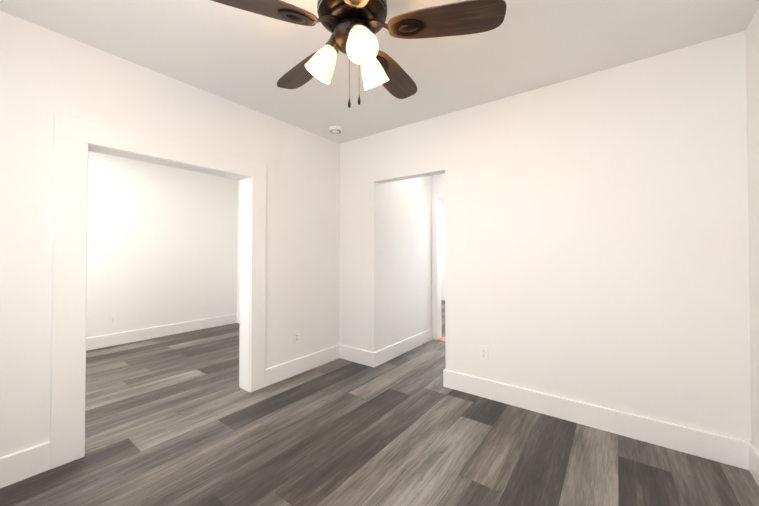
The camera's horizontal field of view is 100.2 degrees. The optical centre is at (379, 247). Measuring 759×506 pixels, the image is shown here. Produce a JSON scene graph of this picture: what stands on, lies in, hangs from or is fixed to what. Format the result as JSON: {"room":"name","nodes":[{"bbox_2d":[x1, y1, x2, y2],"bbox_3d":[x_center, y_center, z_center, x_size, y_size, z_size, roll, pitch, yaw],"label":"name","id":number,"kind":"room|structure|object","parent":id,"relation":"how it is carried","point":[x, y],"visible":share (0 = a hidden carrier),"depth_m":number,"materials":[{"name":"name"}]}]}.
{"room":"empty living room","nodes":[
{"label":"empty living room","id":0,"kind":"room"},
{"bbox_2d":[86,151,236,337],"bbox_3d":[-3.531,0.032,4.071,0.150,2.440,3.720,-1,-1,37],"label":"wall","id":1,"kind":"structure","parent":0,"point":[161,245],"depth_m":4.47,"materials":[{"name":"paint"}]},
{"bbox_2d":[110,314,116,323],"bbox_3d":[-3.419,0.912,4.076,0.009,0.115,0.070,-1,-1,37],"label":"outlet","id":2,"kind":"object","parent":1,"relation":"attached to","point":[113,318],"visible":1,"depth_m":4.08,"materials":[{"name":"white plastic"}]},
{"bbox_2d":[0,294,758,487],"bbox_3d":[0.126,1.176,4.003,5.780,0.150,8.000,-1,-1,37],"label":"baseboard","id":3,"kind":"structure","parent":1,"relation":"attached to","point":[35,460],"depth_m":2.28,"materials":[{"name":"paint"}]},
{"bbox_2d":[0,11,339,457],"bbox_3d":[-1.397,0.011,2.483,0.150,2.440,3.720,-1,-1,37],"label":"wall","id":4,"kind":"structure","parent":0,"point":[46,74],"depth_m":1.97,"materials":[{"name":"paint"}]},
{"bbox_2d":[50,112,265,468],"bbox_3d":[-1.489,0.237,2.356,0.190,1.985,1.340,-1,-1,37],"label":"door frame","id":5,"kind":"structure","parent":4,"relation":"attached to","point":[76,139],"depth_m":1.86,"materials":[{"name":"paint"}]},
{"bbox_2d":[294,331,299,343],"bbox_3d":[-0.814,0.880,3.122,0.009,0.115,0.070,-1,-1,37],"label":"outlet","id":6,"kind":"object","parent":4,"relation":"attached to","point":[296,336],"visible":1,"depth_m":3.12,"materials":[{"name":"white plastic"}]},
{"bbox_2d":[237,180,239,313],"bbox_3d":[-1.389,0.040,4.721,2.510,2.440,0.120,-1,-1,37],"label":"wall","id":7,"kind":"structure","parent":0,"point":[238,246],"depth_m":5.40,"materials":[{"name":"paint"}]},
{"bbox_2d":[0,300,758,505],"bbox_3d":[0.117,1.301,3.989,6.080,0.100,8.270,-1,-1,37],"label":"floor","id":8,"kind":"structure","parent":0,"point":[182,419],"depth_m":1.95,"materials":[{"name":"grey wood"}]},
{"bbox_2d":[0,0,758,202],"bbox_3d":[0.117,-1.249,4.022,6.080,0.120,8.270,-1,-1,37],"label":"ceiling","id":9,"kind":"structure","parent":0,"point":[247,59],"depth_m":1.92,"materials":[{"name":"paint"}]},
{"bbox_2d":[329,126,341,133],"bbox_3d":[-0.443,-1.179,3.185,0.128,0.041,0.128,-1,-1,37],"label":"smoke detector","id":10,"kind":"object","parent":9,"relation":"attached to","point":[335,129],"visible":1,"depth_m":3.15,"materials":[{"name":"white plastic"}]},
{"bbox_2d":[212,0,506,107],"bbox_3d":[-0.113,-0.920,1.349,1.146,0.608,1.140,-1,-1,37],"label":"fan","id":11,"kind":"object","parent":9,"relation":"hanging from","point":[353,27],"visible":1,"depth_m":1.25,"materials":[{"name":"brown wood"}]},
{"bbox_2d":[381,175,431,348],"bbox_3d":[0.173,0.032,4.057,0.490,2.440,1.200,-1,-1,37],"label":"wall","id":12,"kind":"structure","parent":0,"point":[406,258],"depth_m":3.84,"materials":[{"name":"paint"}]},
{"bbox_2d":[432,173,444,194],"bbox_3d":[0.190,0.042,4.867,3.050,2.440,0.120,-1,-1,37],"label":"wall","id":13,"kind":"structure","parent":0,"point":[438,183],"depth_m":4.34,"materials":[{"name":"paint"}]},
{"bbox_2d":[432,193,444,339],"bbox_3d":[1.085,0.258,4.187,0.806,1.990,0.138,-1,-1,37],"label":"door frame","id":14,"kind":"structure","parent":13,"relation":"attached to","point":[437,199],"depth_m":4.36,"materials":[{"name":"paint"}]},
{"bbox_2d":[441,202,444,293],"bbox_3d":[2.292,0.076,7.466,3.320,2.440,0.120,-1,-1,37],"label":"wall","id":15,"kind":"structure","parent":0,"point":[442,247],"depth_m":7.92,"materials":[{"name":"paint"}]},
{"bbox_2d":[340,31,751,441],"bbox_3d":[0.894,0.014,2.698,3.270,2.440,0.120,-1,-1,37],"label":"wall","id":16,"kind":"structure","parent":0,"point":[596,241],"depth_m":2.18,"materials":[{"name":"paint"}]},
{"bbox_2d":[480,345,487,360],"bbox_3d":[0.865,0.870,2.628,0.070,0.115,0.009,-1,-1,37],"label":"outlet","id":17,"kind":"object","parent":16,"relation":"attached to","point":[483,352],"visible":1,"depth_m":2.62,"materials":[{"name":"white plastic"}]},
{"bbox_2d":[745,8,758,451],"bbox_3d":[1.149,-0.016,0.427,0.150,2.440,3.460,-1,-1,37],"label":"wall","id":18,"kind":"structure","parent":0,"point":[752,63],"depth_m":1.70,"materials":[{"name":"paint"}]}
]}

